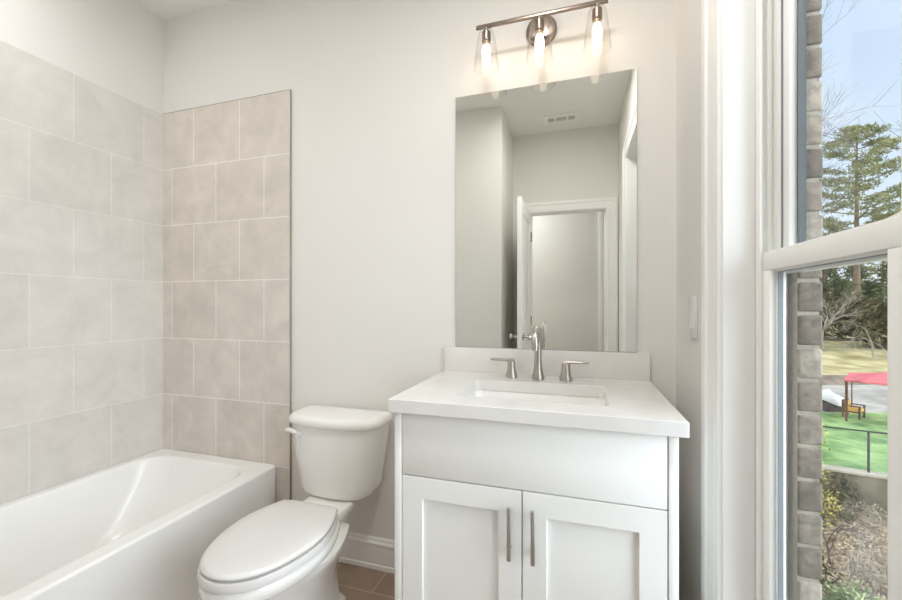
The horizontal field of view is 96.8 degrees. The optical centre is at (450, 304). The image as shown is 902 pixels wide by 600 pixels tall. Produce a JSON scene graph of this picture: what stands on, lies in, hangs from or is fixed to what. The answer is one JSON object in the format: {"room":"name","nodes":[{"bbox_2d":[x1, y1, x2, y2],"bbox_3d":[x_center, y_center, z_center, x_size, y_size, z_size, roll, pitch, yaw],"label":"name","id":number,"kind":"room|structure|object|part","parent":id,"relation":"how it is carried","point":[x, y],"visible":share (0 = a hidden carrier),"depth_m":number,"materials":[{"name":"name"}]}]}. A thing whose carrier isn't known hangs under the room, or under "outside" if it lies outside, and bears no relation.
{"room":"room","nodes":[
{"label":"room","id":0,"kind":"room"},
{"bbox_2d":[0,0,163,113],"bbox_3d":[-1.887,-0.188,1.462,0.112,2.768,1.620,0,0,17],"label":"wall","id":1,"kind":"structure","parent":0,"point":[117,46],"depth_m":1.92,"materials":[{"name":"paint"}]},
{"bbox_2d":[0,40,162,504],"bbox_3d":[-1.816,0.074,1.488,0.008,2.244,1.511,0,0,17],"label":"tiled wall","id":2,"kind":"structure","parent":1,"relation":"attached to","point":[81,160],"depth_m":1.82,"materials":[{"name":"tile"}]},
{"bbox_2d":[134,0,233,20],"bbox_3d":[-0.631,-1.632,0.161,3.900,0.120,3.590,0,0,17],"label":"ceiling","id":3,"kind":"structure","parent":0,"point":[164,9],"depth_m":2.11,"materials":[{"name":"paint"}]},
{"bbox_2d":[337,562,394,599],"bbox_3d":[-0.631,1.256,0.161,3.900,0.120,3.590,0,0,17],"label":"floor","id":4,"kind":"structure","parent":0,"point":[355,582],"depth_m":1.72,"materials":[{"name":"tile"}]},
{"bbox_2d":[0,449,275,599],"bbox_3d":[-1.447,0.993,1.377,0.758,0.406,1.500,0,0,17],"label":"bathtub","id":5,"kind":"object","parent":4,"relation":"on","point":[142,527],"visible":0.94,"depth_m":1.65,"materials":[{"name":"ceramic"}]},
{"bbox_2d":[197,405,392,599],"bbox_3d":[-0.577,0.833,1.477,0.446,0.726,0.758,0,0,17],"label":"toilet","id":6,"kind":"object","parent":4,"relation":"on","point":[284,549],"visible":1,"depth_m":1.43,"materials":[{"name":"white ceramic"}]},
{"bbox_3d":[-0.598,0.787,1.321,0.354,0.026,0.448,0,0,17],"label":"seat","id":7,"kind":"part","parent":6,"relation":"part of","materials":[{"name":"white plastic"}]},
{"bbox_3d":[-0.597,0.760,1.323,0.340,0.020,0.437,0,0,17],"label":"seat lid","id":8,"kind":"part","parent":6,"relation":"part of","materials":[{"name":"white plastic"}]},
{"bbox_3d":[-0.579,0.999,1.381,0.348,0.394,0.566,0,0,17],"label":"bowl","id":9,"kind":"part","parent":6,"relation":"part of","materials":[{"name":"ceramic"}]},
{"bbox_3d":[-0.676,0.546,1.717,0.078,0.037,0.036,0,0,17],"label":"flush lever","id":10,"kind":"part","parent":6,"relation":"part of","materials":[{"name":"white plastic"}]},
{"bbox_3d":[-0.495,0.490,1.736,0.446,0.042,0.214,0,0,17],"label":"tank lid","id":11,"kind":"part","parent":6,"relation":"part of","materials":[{"name":"ceramic"}]},
{"bbox_3d":[-0.493,0.664,1.744,0.420,0.305,0.197,0,0,17],"label":"tank","id":12,"kind":"part","parent":6,"relation":"part of","materials":[{"name":"ceramic"}]},
{"bbox_2d":[395,412,678,599],"bbox_3d":[0.267,0.758,1.325,0.762,0.877,0.554,0,0,17],"label":"vanity cabinet","id":13,"kind":"object","parent":4,"relation":"on","point":[485,509],"visible":0.83,"depth_m":1.08,"materials":[{"name":"paint"}]},
{"bbox_3d":[0.026,0.794,1.156,0.354,0.568,0.018,0,0,17],"label":"door","id":14,"kind":"part","parent":13,"relation":"part of","materials":[{"name":"paint"}]},
{"bbox_3d":[0.159,0.616,1.087,0.011,0.144,0.034,0,0,17],"label":"handle","id":15,"kind":"part","parent":13,"relation":"part of","materials":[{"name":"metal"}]},
{"bbox_3d":[0.219,0.616,1.068,0.011,0.144,0.034,0,0,17],"label":"handle","id":16,"kind":"part","parent":13,"relation":"part of","materials":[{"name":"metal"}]},
{"bbox_3d":[0.196,0.414,1.102,0.712,0.184,0.018,0,0,17],"label":"false drawer","id":17,"kind":"part","parent":13,"relation":"part of","materials":[{"name":"paint"}]},
{"bbox_2d":[388,346,688,437],"bbox_3d":[0.274,0.249,1.340,0.794,0.139,0.559,0,0,17],"label":"countertop","id":18,"kind":"structure","parent":13,"relation":"on","point":[633,404],"depth_m":1.31,"materials":[{"name":"stone"}]},
{"bbox_2d":[469,390,605,405],"bbox_3d":[0.267,0.390,1.308,0.486,0.142,0.320,0,0,17],"label":"sink","id":19,"kind":"object","parent":18,"relation":"in","point":[571,399],"visible":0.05,"depth_m":1.44,"materials":[{"name":"ceramic"}]},
{"bbox_2d":[490,326,588,381],"bbox_3d":[0.314,0.178,1.465,0.364,0.204,0.149,0,0,17],"label":"faucet","id":20,"kind":"object","parent":18,"relation":"on","point":[536,343],"visible":1,"depth_m":1.50,"materials":[{"name":"silver metal"}]},
{"bbox_3d":[0.199,0.213,1.554,0.091,0.011,0.020,0,0,17],"label":"lever","id":21,"kind":"part","parent":20,"relation":"part of","materials":[{"name":"silver metal"}]},
{"bbox_3d":[0.233,0.248,1.543,0.048,0.064,0.048,0,0,17],"label":"handle","id":22,"kind":"part","parent":20,"relation":"part of","materials":[{"name":"silver metal"}]},
{"bbox_3d":[0.314,0.178,1.465,0.048,0.204,0.149,0,0,17],"label":"spout","id":23,"kind":"part","parent":20,"relation":"part of","materials":[{"name":"silver metal"}]},
{"bbox_3d":[0.425,0.248,1.483,0.048,0.064,0.048,0,0,17],"label":"handle","id":24,"kind":"part","parent":20,"relation":"part of","materials":[{"name":"silver metal"}]},
{"bbox_3d":[0.459,0.213,1.472,0.091,0.011,0.020,0,0,17],"label":"lever","id":25,"kind":"part","parent":20,"relation":"part of","materials":[{"name":"silver metal"}]},
{"bbox_3d":[0.367,0.794,1.048,0.354,0.568,0.018,0,0,17],"label":"door","id":26,"kind":"part","parent":13,"relation":"part of","materials":[{"name":"paint"}]},
{"bbox_2d":[164,0,675,539],"bbox_3d":[-0.368,-0.188,1.897,2.749,2.768,0.120,0,0,17],"label":"wall","id":27,"kind":"structure","parent":0,"point":[374,85],"depth_m":1.80,"materials":[{"name":"paint"}]},
{"bbox_2d":[163,90,288,502],"bbox_3d":[-1.189,0.074,2.087,0.844,2.244,0.008,0,0,17],"label":"tiled wall","id":28,"kind":"structure","parent":27,"relation":"attached to","point":[226,165],"depth_m":2.07,"materials":[{"name":"tile"}]},
{"bbox_2d":[165,90,287,113],"bbox_3d":[-1.188,-1.049,2.086,0.840,0.003,0.010,0,0,17],"label":"trim","id":29,"kind":"structure","parent":28,"relation":"attached to","point":[284,90],"depth_m":2.07,"materials":[{"name":"grey metal"}]},
{"bbox_2d":[289,89,290,499],"bbox_3d":[-0.785,0.073,1.960,0.004,2.246,0.010,0,0,17],"label":"trim","id":30,"kind":"structure","parent":28,"relation":"attached to","point":[289,89],"depth_m":1.96,"materials":[{"name":"metal"}]},
{"bbox_2d":[339,532,394,573],"bbox_3d":[-0.399,1.127,1.835,0.808,0.138,0.017,0,0,17],"label":"baseboard","id":31,"kind":"structure","parent":27,"relation":"attached to","point":[376,553],"depth_m":1.82,"materials":[{"name":"paint"}]},
{"bbox_2d":[474,0,611,69],"bbox_3d":[0.341,-1.036,1.534,0.506,0.230,0.148,0,0,17],"label":"vanity light","id":32,"kind":"object","parent":27,"relation":"attached to","point":[541,31],"visible":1,"depth_m":1.51,"materials":[{"name":"silver metal"}]},
{"bbox_2d":[482,28,490,45],"bbox_3d":[0.139,-1.050,1.571,0.035,0.070,0.035,0,0,17],"label":"socket","id":33,"kind":"object","parent":32,"relation":"attached to","point":[486,34],"depth_m":1.56,"materials":[{"name":"metal"}]},
{"bbox_3d":[0.139,-0.977,1.571,0.033,0.080,0.033,0,0,17],"label":"bulb","id":34,"kind":"part","parent":32,"relation":"part of","materials":[{"name":"white glass"}]},
{"bbox_2d":[535,15,543,35],"bbox_3d":[0.334,-1.050,1.509,0.035,0.070,0.035,0,0,17],"label":"socket","id":35,"kind":"object","parent":32,"relation":"attached to","point":[539,23],"depth_m":1.50,"materials":[{"name":"metal"}]},
{"bbox_3d":[0.334,-0.996,1.509,0.098,0.150,0.098,0,0,17],"label":"lamp shade","id":36,"kind":"part","parent":32,"relation":"part of","materials":[{"name":"clear glass"}]},
{"bbox_3d":[0.334,-0.977,1.509,0.033,0.080,0.033,0,0,17],"label":"bulb","id":37,"kind":"part","parent":32,"relation":"part of","materials":[{"name":"white glass"}]},
{"bbox_2d":[592,3,601,24],"bbox_3d":[0.528,-1.050,1.448,0.035,0.070,0.035,0,0,17],"label":"socket","id":38,"kind":"object","parent":32,"relation":"attached to","point":[597,10],"depth_m":1.44,"materials":[{"name":"metal"}]},
{"bbox_3d":[0.528,-0.977,1.448,0.033,0.080,0.033,0,0,17],"label":"bulb","id":39,"kind":"part","parent":32,"relation":"part of","materials":[{"name":"white glass"}]},
{"bbox_3d":[0.528,-0.996,1.448,0.098,0.150,0.098,0,0,17],"label":"lamp shade","id":40,"kind":"part","parent":32,"relation":"part of","materials":[{"name":"clear glass"}]},
{"bbox_2d":[445,346,649,380],"bbox_3d":[0.354,0.230,1.597,0.794,0.101,0.020,0,0,17],"label":"backsplash","id":41,"kind":"structure","parent":27,"relation":"attached to","point":[602,365],"depth_m":1.57,"materials":[{"name":"stone"}]},
{"bbox_2d":[456,68,636,351],"bbox_3d":[0.357,-0.351,1.603,0.707,1.060,0.007,0,0,17],"label":"wall mirror","id":42,"kind":"object","parent":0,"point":[546,173],"visible":0.94,"depth_m":1.59,"materials":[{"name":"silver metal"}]},
{"bbox_2d":[676,0,700,599],"bbox_3d":[0.543,-0.188,0.375,0.121,2.768,2.240,0,0,17],"label":"wall","id":43,"kind":"structure","parent":0,"point":[688,12],"depth_m":1.30,"materials":[{"name":"paint"}]},
{"bbox_2d":[689,297,697,338],"bbox_3d":[0.743,0.039,1.234,0.011,0.126,0.078,0,0,17],"label":"light switch","id":44,"kind":"object","parent":43,"relation":"attached to","point":[693,301],"visible":1,"depth_m":1.22,"materials":[{"name":"white plastic"}]},
{"bbox_2d":[701,0,721,599],"bbox_3d":[0.510,-0.094,0.516,0.026,2.108,1.178,0,0,17],"label":"trim","id":45,"kind":"structure","parent":43,"relation":"attached to","point":[711,10],"depth_m":1.03,"materials":[{"name":"paint"}]},
{"bbox_2d":[722,0,755,599],"bbox_3d":[0.553,-0.094,0.502,0.069,1.950,1.020,0,0,17],"label":"trim","id":46,"kind":"structure","parent":43,"relation":"attached to","point":[738,16],"depth_m":0.97,"materials":[{"name":"paint"}]},
{"bbox_2d":[756,0,901,599],"bbox_3d":[0.702,-0.094,0.723,0.086,1.920,0.479,0,0,17],"label":"window","id":47,"kind":"structure","parent":43,"relation":"in","point":[782,247],"depth_m":0.90,"materials":[{"name":"plastic"}]},
{"bbox_3d":[0.682,0.365,0.730,0.032,0.972,0.445,0,0,17],"label":"sash","id":48,"kind":"part","parent":47,"relation":"part of","materials":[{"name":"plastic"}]},
{"bbox_3d":[0.716,-0.557,0.719,0.029,0.970,0.445,0,0,17],"label":"sash","id":49,"kind":"part","parent":47,"relation":"part of","materials":[{"name":"plastic"}]},
{"bbox_2d":[788,0,822,599],"bbox_3d":[0.809,-0.094,0.933,0.047,1.960,0.106,0,0,17],"label":"brick wall","id":50,"kind":"structure","parent":0,"point":[805,424],"depth_m":0.89,"materials":[{"name":"grey brick"}]},
{"label":"outside","id":51,"kind":"structure","parent":0,"visible":0},
{"bbox_2d":[819,375,876,384],"bbox_3d":[27.000,4.699,25.000,36.000,0.448,1.200,0,0,0],"label":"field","id":52,"kind":"structure","parent":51,"point":[826,379],"depth_m":24.83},
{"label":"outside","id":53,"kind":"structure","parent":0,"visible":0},
{"bbox_2d":[819,502,887,599],"bbox_3d":[9.761,5.758,4.136,19.177,0.366,19.417,0,0,17],"label":"ground","id":54,"kind":"structure","parent":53,"point":[875,516],"depth_m":9.67,"materials":[{"name":"brown soil"}]},
{"bbox_2d":[819,478,843,595],"bbox_3d":[6.662,4.448,7.702,1.227,2.811,1.252,0,0,17],"label":"leafy shrub","id":55,"kind":"object","parent":54,"relation":"on","point":[831,521],"visible":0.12,"depth_m":7.38,"materials":[{"name":"green plant"}]},
{"bbox_2d":[819,424,843,528],"bbox_3d":[9.247,4.298,10.140,1.034,3.110,1.130,0,0,17],"label":"shrub","id":56,"kind":"object","parent":54,"relation":"on","point":[833,498],"visible":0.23,"depth_m":9.97,"materials":[{"name":"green plant"}]},
{"bbox_2d":[820,470,866,522],"bbox_3d":[10.440,5.226,10.915,1.125,1.311,1.256,0,0,-3],"label":"leafy shrub","id":57,"kind":"object","parent":54,"relation":"on","point":[845,490],"visible":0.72,"depth_m":10.66,"materials":[{"name":"green plant"}]},
{"bbox_2d":[819,577,878,599],"bbox_3d":[5.848,4.972,5.938,1.390,1.763,1.352,0,0,17],"label":"leafy shrub","id":58,"kind":"object","parent":54,"relation":"on","point":[854,594],"visible":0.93,"depth_m":5.94,"materials":[{"name":"green plant"}]},
{"bbox_2d":[822,522,883,565],"bbox_3d":[8.507,5.216,8.963,1.819,1.275,1.476,0,0,17],"label":"stem tangle","id":59,"kind":"object","parent":54,"relation":"on","point":[838,528],"visible":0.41,"depth_m":8.90,"materials":[{"name":"brown plant"}]},
{"bbox_2d":[819,464,887,513],"bbox_3d":[11.421,5.527,11.962,17.996,1.345,0.390,0,0,29],"label":"wall","id":60,"kind":"structure","parent":54,"relation":"on","point":[874,485],"depth_m":11.50,"materials":[{"name":"concrete"}]},
{"bbox_2d":[822,426,887,472],"bbox_3d":[12.563,4.253,11.338,14.937,1.204,0.059,0,0,29],"label":"fence","id":61,"kind":"object","parent":60,"relation":"on","point":[856,430],"visible":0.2,"depth_m":11.61,"materials":[{"name":"black metal"}]},
{"bbox_3d":[12.091,3.675,11.603,13.797,0.048,0.048,0,0,29],"label":"rail","id":62,"kind":"part","parent":61,"relation":"part of","materials":[{"name":"black metal"}]},
{"bbox_3d":[12.091,4.255,11.603,0.055,1.200,0.055,0,0,-5],"label":"fence post","id":63,"kind":"part","parent":61,"relation":"part of","materials":[{"name":"black metal"}]},
{"bbox_2d":[819,500,887,599],"bbox_3d":[8.876,5.710,9.117,9.166,0.204,3.721,0,0,-37],"label":"fallen leaves","id":64,"kind":"object","parent":54,"relation":"on","point":[846,540],"visible":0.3,"depth_m":9.38,"materials":[{"name":"brown plant"}]},
{"bbox_2d":[829,530,887,590],"bbox_3d":[8.166,5.234,7.940,0.982,1.240,1.190,0,0,17],"label":"stem tangle","id":65,"kind":"object","parent":54,"relation":"on","point":[853,573],"visible":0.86,"depth_m":7.93,"materials":[{"name":"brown plant"}]},
{"bbox_2d":[850,542,887,581],"bbox_3d":[8.929,5.489,8.585,0.789,0.813,0.976,0,0,17],"label":"stem tangle","id":66,"kind":"object","parent":54,"relation":"on","point":[877,551],"visible":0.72,"depth_m":8.44,"materials":[{"name":"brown plant"}]},
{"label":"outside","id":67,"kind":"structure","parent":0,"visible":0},
{"bbox_2d":[819,314,887,374],"bbox_3d":[75.324,1.988,59.190,124.027,5.152,103.539,0,0,17],"label":"lawn","id":68,"kind":"structure","parent":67,"point":[837,359],"depth_m":31.31,"materials":[{"name":"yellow plant"}]},
{"bbox_2d":[819,282,840,339],"bbox_3d":[37.326,0.643,40.506,3.702,5.984,3.078,0,0,-29],"label":"evergreen tree","id":69,"kind":"object","parent":68,"relation":"on","point":[825,288],"visible":0.3,"depth_m":40.04,"materials":[{"name":"green plant"}]},
{"bbox_2d":[819,268,842,316],"bbox_3d":[48.432,-1.991,51.773,4.488,9.393,4.802,0,0,-2],"label":"evergreen tree","id":70,"kind":"object","parent":68,"relation":"on","point":[824,278],"visible":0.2,"depth_m":51.72,"materials":[{"name":"green plant"}]},
{"bbox_2d":[819,289,867,350],"bbox_3d":[32.126,1.241,33.381,3.751,5.656,4.534,0,0,31],"label":"bare shrub","id":71,"kind":"object","parent":68,"relation":"on","point":[833,316],"visible":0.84,"depth_m":33.20,"materials":[{"name":"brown plant"}]},
{"bbox_2d":[826,277,861,331],"bbox_3d":[44.920,0.018,45.995,3.594,6.400,3.814,0,0,-27],"label":"evergreen tree","id":72,"kind":"object","parent":68,"relation":"on","point":[840,284],"visible":0.34,"depth_m":45.60,"materials":[{"name":"green plant"}]},
{"bbox_2d":[821,224,876,283],"bbox_3d":[59.717,-5.350,62.501,8.771,14.488,8.467,0,0,17],"label":"pine tree","id":73,"kind":"object","parent":68,"relation":"on","point":[831,231],"visible":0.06,"depth_m":61.15,"materials":[{"name":"green plant"}]},
{"bbox_2d":[835,293,874,340],"bbox_3d":[40.794,1.243,40.566,3.381,4.786,3.931,0,0,17],"label":"evergreen tree","id":74,"kind":"object","parent":68,"relation":"on","point":[848,310],"visible":0.47,"depth_m":40.41,"materials":[{"name":"green plant"}]},
{"bbox_2d":[841,264,872,299],"bbox_3d":[57.473,-1.821,57.261,4.905,8.235,5.249,0,0,17],"label":"evergreen tree","id":75,"kind":"object","parent":68,"relation":"on","point":[850,268],"visible":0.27,"depth_m":56.63,"materials":[{"name":"green plant"}]},
{"bbox_2d":[819,120,900,294],"bbox_3d":[49.359,-9.617,48.545,11.707,25.150,11.044,0,0,-23],"label":"pine tree","id":76,"kind":"object","parent":68,"relation":"on","point":[858,162],"visible":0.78,"depth_m":47.59,"materials":[{"name":"green plant"}]},
{"bbox_2d":[842,323,887,359],"bbox_3d":[32.204,2.942,30.992,2.965,2.942,3.643,0,0,0],"label":"bare shrub","id":77,"kind":"object","parent":68,"relation":"on","point":[871,344],"visible":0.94,"depth_m":30.98,"materials":[{"name":"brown plant"}]},
{"bbox_2d":[850,298,887,347],"bbox_3d":[37.879,1.651,36.010,2.486,4.553,2.571,0,0,0],"label":"bush","id":78,"kind":"object","parent":68,"relation":"on","point":[872,313],"visible":0.91,"depth_m":35.64,"materials":[{"name":"green plant"}]},
{"bbox_2d":[859,279,887,326],"bbox_3d":[48.247,0.112,45.579,3.456,6.248,3.786,0,0,-17],"label":"evergreen tree","id":79,"kind":"object","parent":68,"relation":"on","point":[873,289],"visible":0.35,"depth_m":45.21,"materials":[{"name":"green plant"}]},
{"bbox_2d":[861,213,887,286],"bbox_3d":[78.115,-7.723,72.042,9.785,17.618,11.068,0,0,17],"label":"pine tree","id":80,"kind":"object","parent":68,"relation":"on","point":[872,217],"visible":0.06,"depth_m":71.32,"materials":[{"name":"green plant"}]},
{"bbox_2d":[874,262,887,301],"bbox_3d":[66.265,-2.407,60.029,4.905,8.917,4.804,0,0,17],"label":"evergreen tree","id":81,"kind":"object","parent":68,"relation":"on","point":[885,280],"visible":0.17,"depth_m":60.14,"materials":[{"name":"green plant"}]},
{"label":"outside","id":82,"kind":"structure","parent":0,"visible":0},
{"bbox_2d":[819,413,887,472],"bbox_3d":[18.232,4.900,15.417,28.539,0.001,14.378,0,0,17],"label":"lawn","id":83,"kind":"structure","parent":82,"point":[878,422],"depth_m":14.45,"materials":[{"name":"green plant"}]},
{"bbox_2d":[842,398,865,419],"bbox_3d":[17.533,4.530,17.442,0.686,0.739,0.616,0,0,-30],"label":"armchair","id":84,"kind":"object","parent":83,"relation":"on","point":[853,409],"visible":0.8,"depth_m":17.35,"materials":[{"name":"brown wood"}]},
{"bbox_3d":[17.137,4.530,17.526,0.062,0.739,0.062,0,0,-30],"label":"leg","id":85,"kind":"part","parent":84,"relation":"part of","materials":[{"name":"brown wood"}]},
{"bbox_2d":[844,406,863,411],"bbox_3d":[17.540,4.548,17.431,0.510,0.106,0.502,0,0,-30],"label":"seat cushion","id":86,"kind":"object","parent":84,"relation":"on","point":[850,409],"depth_m":17.32,"materials":[{"name":"yellow fabric"}]},
{"bbox_3d":[17.404,4.636,17.071,0.062,0.528,0.062,0,0,-30],"label":"leg","id":87,"kind":"part","parent":84,"relation":"part of","materials":[{"name":"brown wood"}]},
{"bbox_3d":[17.920,4.636,17.374,0.062,0.528,0.062,0,0,-30],"label":"leg","id":88,"kind":"part","parent":84,"relation":"part of","materials":[{"name":"brown wood"}]},
{"bbox_2d":[819,3,897,275],"bbox_3d":[12.510,-2.957,16.182,14.890,15.868,8.240,0,0,-38],"label":"bare tree","id":89,"kind":"object","parent":83,"relation":"on","point":[823,135],"visible":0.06,"depth_m":13.55,"materials":[{"name":"plant"}]},
{"bbox_2d":[822,117,900,148],"bbox_3d":[20.351,-3.049,14.193,11.546,16.038,6.978,0,0,34],"label":"bare tree","id":90,"kind":"object","parent":83,"relation":"on","point":[822,117],"visible":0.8,"depth_m":17.41,"materials":[{"name":"brown plant"}]},
{"bbox_2d":[843,372,887,420],"bbox_3d":[18.413,3.865,16.758,2.672,2.070,2.672,0,0,-41],"label":"canopy","id":91,"kind":"object","parent":83,"relation":"on","point":[881,378],"visible":0.63,"depth_m":16.83,"materials":[{"name":"red fabric"}]},
{"bbox_3d":[16.650,4.030,16.870,0.085,1.740,0.085,0,0,40],"label":"post","id":92,"kind":"part","parent":91,"relation":"part of","materials":[{"name":"brown wood"}]},
{"bbox_3d":[18.525,4.030,18.520,0.044,1.740,0.044,0,0,-5],"label":"post","id":93,"kind":"part","parent":91,"relation":"part of","materials":[{"name":"brown wood"}]},
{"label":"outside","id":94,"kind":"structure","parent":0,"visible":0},
{"bbox_2d":[819,385,887,412],"bbox_3d":[25.583,4.900,21.481,33.392,0.001,16.606,0,0,17],"label":"path","id":95,"kind":"structure","parent":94,"point":[875,397],"depth_m":21.61,"materials":[{"name":"concrete"}]},
{"bbox_2d":[822,389,844,411],"bbox_3d":[17.605,4.405,18.601,1.287,0.990,0.928,0,0,17],"label":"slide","id":96,"kind":"object","parent":95,"relation":"on","point":[831,402],"visible":0.74,"depth_m":18.30,"materials":[{"name":"plastic"}]}
]}

